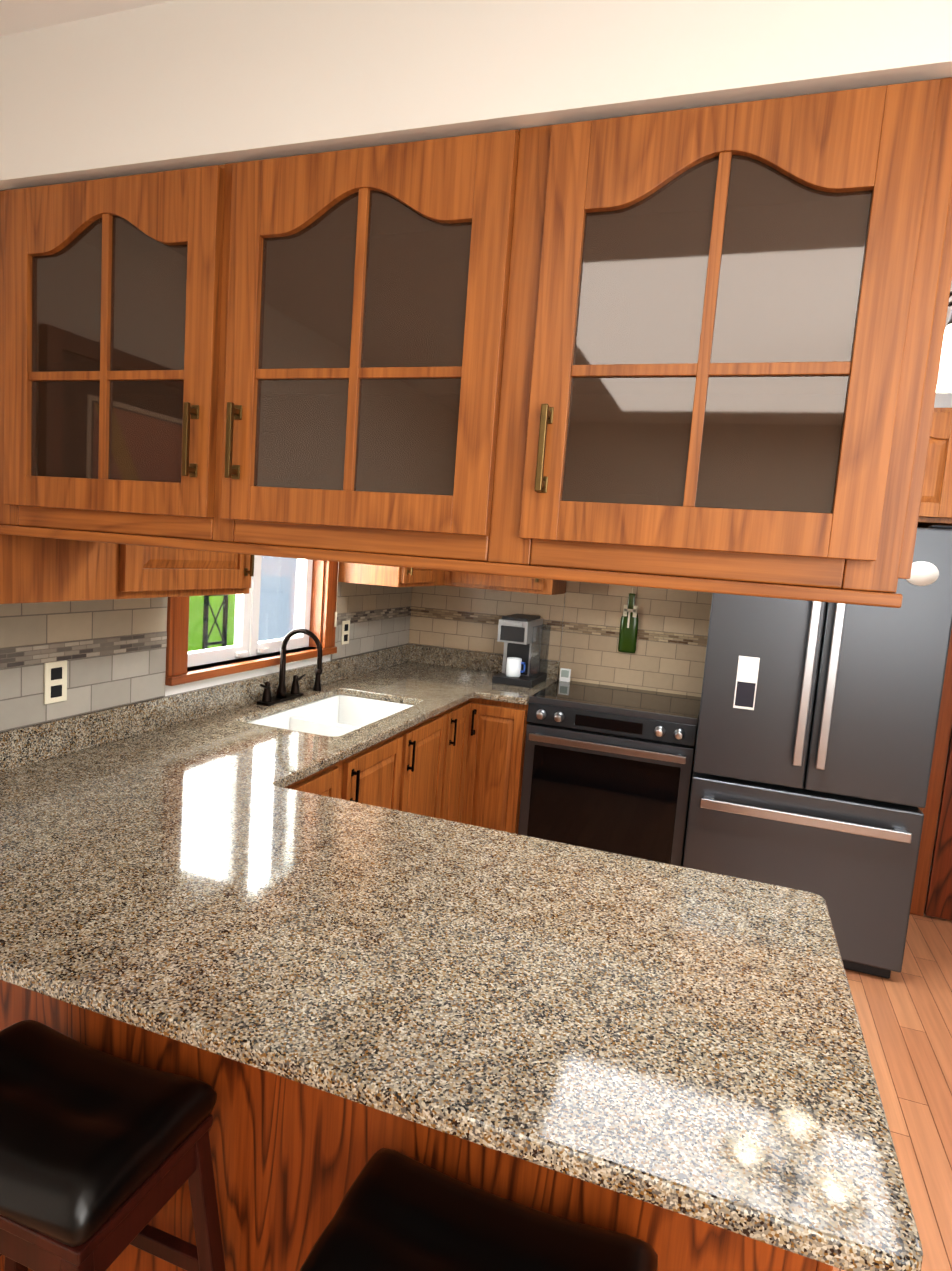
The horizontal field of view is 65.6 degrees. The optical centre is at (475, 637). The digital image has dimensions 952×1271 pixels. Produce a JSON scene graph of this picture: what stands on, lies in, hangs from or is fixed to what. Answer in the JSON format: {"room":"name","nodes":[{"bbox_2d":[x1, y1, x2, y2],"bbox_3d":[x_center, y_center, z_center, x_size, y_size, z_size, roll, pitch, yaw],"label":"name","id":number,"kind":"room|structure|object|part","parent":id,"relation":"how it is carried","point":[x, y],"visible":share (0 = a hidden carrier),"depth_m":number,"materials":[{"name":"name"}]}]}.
{"room":"kitchen","nodes":[
{"label":"kitchen","id":0,"kind":"room"},
{"bbox_2d":[165,559,330,695],"bbox_3d":[-1.520,0.090,1.295,0.150,2.440,6.780,6,7,19],"label":"wall","id":1,"kind":"structure","parent":0,"point":[182,688],"depth_m":2.92,"materials":[{"name":"white paint"}]},
{"bbox_2d":[0,524,151,603],"bbox_3d":[-1.048,-0.497,1.707,0.348,0.800,0.392,6,7,19],"label":"upper cabinet","id":2,"kind":"object","parent":1,"relation":"attached to","point":[34,570],"depth_m":1.69,"materials":[{"name":"brown wood"}]},
{"bbox_2d":[152,547,253,597],"bbox_3d":[-0.916,-0.530,2.085,0.348,0.800,0.526,6,7,19],"label":"upper cabinet","id":3,"kind":"object","parent":1,"relation":"attached to","point":[175,572],"depth_m":2.07,"materials":[{"name":"brown wood"}]},
{"bbox_2d":[0,582,411,731],"bbox_3d":[-0.901,-0.020,2.827,0.010,0.370,3.148,6,7,19],"label":"tile backsplash","id":4,"kind":"structure","parent":1,"relation":"attached to","point":[112,652],"depth_m":2.21,"materials":[{"name":"tile"}]},
{"bbox_2d":[44,660,66,703],"bbox_3d":[-1.169,0.123,2.057,0.005,0.115,0.070,6,7,19],"label":"electrical outlet","id":5,"kind":"object","parent":4,"relation":"attached to","point":[55,682],"visible":1,"depth_m":2.05,"materials":[{"name":"beige plastic"}]},
{"bbox_2d":[341,620,349,644],"bbox_3d":[-0.633,-0.026,3.589,0.005,0.115,0.070,6,7,19],"label":"electrical outlet","id":6,"kind":"object","parent":4,"relation":"attached to","point":[345,632],"visible":1,"depth_m":3.58,"materials":[{"name":"beige plastic"}]},
{"bbox_2d":[0,644,411,771],"bbox_3d":[-0.911,0.215,2.856,0.020,0.102,3.158,6,7,19],"label":"backsplash","id":7,"kind":"structure","parent":1,"relation":"attached to","point":[42,741],"depth_m":2.38,"materials":[{"name":"grey stone"}]},
{"bbox_2d":[165,555,338,685],"bbox_3d":[-0.866,-0.334,2.947,0.136,0.895,1.090,6,7,19],"label":"window","id":8,"kind":"structure","parent":1,"relation":"in","point":[312,610],"depth_m":2.99,"materials":[{"name":"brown stained oak wood"}]},
{"bbox_3d":[-0.632,-0.412,3.417,0.012,0.730,0.012,6,7,19],"label":"blind cord","id":9,"kind":"part","parent":8,"relation":"part of","materials":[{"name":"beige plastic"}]},
{"bbox_2d":[338,562,447,586],"bbox_3d":[-0.378,-0.665,3.626,0.348,0.800,0.557,6,7,19],"label":"upper cabinet","id":10,"kind":"object","parent":1,"relation":"attached to","point":[391,576],"depth_m":3.42,"materials":[{"name":"brown wood"}]},
{"bbox_2d":[0,0,951,328],"bbox_3d":[0.636,-0.933,0.505,4.800,0.080,6.880,6,7,19],"label":"ceiling","id":11,"kind":"structure","parent":0,"point":[16,16],"depth_m":1.27,"materials":[{"name":"white paint"}]},
{"bbox_2d":[936,291,951,392],"bbox_3d":[1.214,-0.867,2.144,0.437,0.333,0.424,6,7,19],"label":"chandelier","id":12,"kind":"object","parent":11,"relation":"hanging from","point":[944,383],"visible":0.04,"depth_m":1.95,"materials":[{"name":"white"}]},
{"bbox_2d":[0,0,951,407],"bbox_3d":[1.271,-0.907,2.148,4.350,0.248,2.875,6,7,19],"label":"wall","id":13,"kind":"structure","parent":0,"point":[174,84],"depth_m":1.12,"materials":[{"name":"white paint"}]},
{"bbox_2d":[0,123,567,576],"bbox_3d":[-0.379,-0.496,1.399,1.118,0.635,0.298,6,7,19],"label":"upper cabinet","id":14,"kind":"object","parent":13,"relation":"hanging from","point":[341,355],"depth_m":1.22,"materials":[{"name":"brown wood"}]},
{"bbox_2d":[532,77,951,604],"bbox_3d":[0.359,-0.413,1.148,0.586,0.635,0.298,6,7,19],"label":"upper cabinet","id":15,"kind":"object","parent":13,"relation":"hanging from","point":[694,349],"depth_m":1.00,"materials":[{"name":"brown wood"}]},
{"bbox_2d":[415,593,951,914],"bbox_3d":[1.758,0.063,3.671,4.500,2.440,0.150,6,7,19],"label":"wall","id":16,"kind":"structure","parent":0,"point":[943,781],"depth_m":3.54,"materials":[{"name":"white paint"}]},
{"bbox_2d":[408,644,559,679],"bbox_3d":[0.033,0.134,4.187,0.891,0.102,0.020,6,7,19],"label":"backsplash","id":17,"kind":"structure","parent":16,"relation":"attached to","point":[455,658],"depth_m":4.21,"materials":[{"name":"grey stone"}]},
{"bbox_2d":[444,571,566,594],"bbox_3d":[0.235,-0.646,3.863,0.605,0.800,0.368,6,7,19],"label":"upper cabinet","id":18,"kind":"object","parent":16,"relation":"attached to","point":[457,579],"depth_m":3.77,"materials":[{"name":"brown wood"}]},
{"bbox_2d":[409,581,711,696],"bbox_3d":[0.403,-0.080,4.044,1.675,0.722,0.010,6,7,19],"label":"tile backsplash","id":19,"kind":"structure","parent":16,"relation":"attached to","point":[668,655],"depth_m":3.97,"materials":[{"name":"tile"}]},
{"bbox_2d":[618,587,637,652],"bbox_3d":[0.806,-0.094,3.880,0.092,0.345,0.029,6,7,19],"label":"bottle","id":20,"kind":"object","parent":19,"relation":"attached to","point":[628,631],"visible":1,"depth_m":3.88,"materials":[{"name":"green glass"}]},
{"bbox_2d":[910,629,951,915],"bbox_3d":[2.855,0.353,3.221,1.766,2.125,0.020,6,7,19],"label":"door frame","id":21,"kind":"structure","parent":16,"relation":"attached to","point":[934,793],"depth_m":3.49,"materials":[{"name":"brown wood"}]},
{"bbox_2d":[917,408,951,527],"bbox_3d":[1.732,-0.704,3.181,0.500,0.435,0.658,6,7,19],"label":"upper cabinet","id":22,"kind":"object","parent":16,"relation":"attached to","point":[936,499],"depth_m":2.83,"materials":[{"name":"brown wood"}]},
{"bbox_2d":[924,729,951,919],"bbox_3d":[2.598,0.358,3.269,0.810,2.043,0.094,6,7,19],"label":"door","id":23,"kind":"structure","parent":16,"relation":"in","point":[938,904],"depth_m":3.49,"materials":[{"name":"brown wood"}]},
{"bbox_2d":[833,914,951,1270],"bbox_3d":[0.453,1.554,0.787,4.800,0.060,6.880,6,7,19],"label":"floor","id":24,"kind":"structure","parent":0,"point":[905,1017],"depth_m":2.45,"materials":[{"name":"brown wood"}]},
{"bbox_2d":[0,1020,225,1270],"bbox_3d":[-0.710,1.053,1.229,0.555,0.665,0.331,6,7,19],"label":"stool","id":25,"kind":"object","parent":24,"relation":"on","point":[104,1157],"visible":1,"depth_m":1.15,"materials":[{"name":"black leather"}]},
{"bbox_2d":[0,988,819,1270],"bbox_3d":[-0.370,0.925,1.614,1.983,0.882,0.600,6,7,19],"label":"base cabinet","id":26,"kind":"object","parent":24,"relation":"on","point":[285,1160],"depth_m":1.28,"materials":[{"name":"brown wood"}]},
{"bbox_2d":[0,660,922,1270],"bbox_3d":[0.014,0.388,2.532,2.008,0.032,3.188,6,7,19],"label":"countertop","id":27,"kind":"structure","parent":26,"relation":"on","point":[362,917],"depth_m":1.20,"materials":[{"name":"grey stone"}]},
{"bbox_2d":[256,648,323,703],"bbox_3d":[-0.696,0.153,3.060,0.205,0.212,0.447,6,7,19],"label":"faucet","id":28,"kind":"object","parent":27,"relation":"on","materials":[{"name":"black metal"}]},
{"bbox_2d":[252,692,411,735],"bbox_3d":[-0.558,0.405,2.963,0.454,0.206,0.804,6,7,19],"label":"sink","id":29,"kind":"object","parent":27,"relation":"in","point":[334,713],"depth_m":3.30,"materials":[{"name":"white ceramic"}]},
{"bbox_2d":[492,614,550,687],"bbox_3d":[0.246,0.058,3.907,0.210,0.345,0.329,6,7,19],"label":"coffee maker","id":30,"kind":"object","parent":27,"relation":"on","point":[520,636],"visible":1,"depth_m":3.82,"materials":[{"name":"silver metal"}]},
{"bbox_2d":[505,657,525,677],"bbox_3d":[0.206,0.154,3.833,0.101,0.095,0.078,6,7,19],"label":"mug","id":31,"kind":"object","parent":30,"relation":"on","point":[515,667],"depth_m":3.81,"materials":[{"name":"white ceramic"}]},
{"bbox_2d":[299,1148,657,1270],"bbox_3d":[-0.018,1.131,0.994,0.555,0.665,0.331,6,7,19],"label":"stool","id":32,"kind":"object","parent":24,"relation":"on","point":[397,1211],"visible":1,"depth_m":1.00,"materials":[{"name":"black leather"}]},
{"bbox_2d":[518,679,700,866],"bbox_3d":[0.667,0.749,3.661,0.765,0.922,0.675,6,7,19],"label":"range","id":33,"kind":"object","parent":24,"relation":"on","point":[606,768],"visible":0.73,"depth_m":3.38,"materials":[{"name":"black metal"}]},
{"bbox_2d":[559,668,570,681],"bbox_3d":[0.480,0.201,3.979,0.055,0.070,0.022,6,7,19],"label":"thermometer","id":34,"kind":"object","parent":33,"relation":"on","point":[565,674],"visible":1,"depth_m":3.97,"materials":[{"name":"white plastic"}]},
{"bbox_2d":[683,525,951,978],"bbox_3d":[1.441,0.408,3.268,0.860,1.800,0.812,6,7,19],"label":"fridge","id":35,"kind":"object","parent":24,"relation":"on","point":[816,733],"visible":0.69,"depth_m":2.92,"materials":[{"name":"grey metal"}]},
{"label":"outside","id":36,"kind":"structure","parent":0,"visible":0},
{"bbox_2d":[188,594,235,651],"bbox_3d":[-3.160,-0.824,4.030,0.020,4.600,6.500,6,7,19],"label":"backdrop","id":37,"kind":"structure","parent":36,"point":[200,623],"depth_m":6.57,"materials":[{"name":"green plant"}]},
{"bbox_2d":[202,595,227,649],"bbox_3d":[-1.557,-0.553,4.462,0.020,2.600,0.202,6,7,19],"label":"trellis","id":38,"kind":"object","parent":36,"point":[225,619],"depth_m":4.50,"materials":[{"name":"black metal"}]}
]}

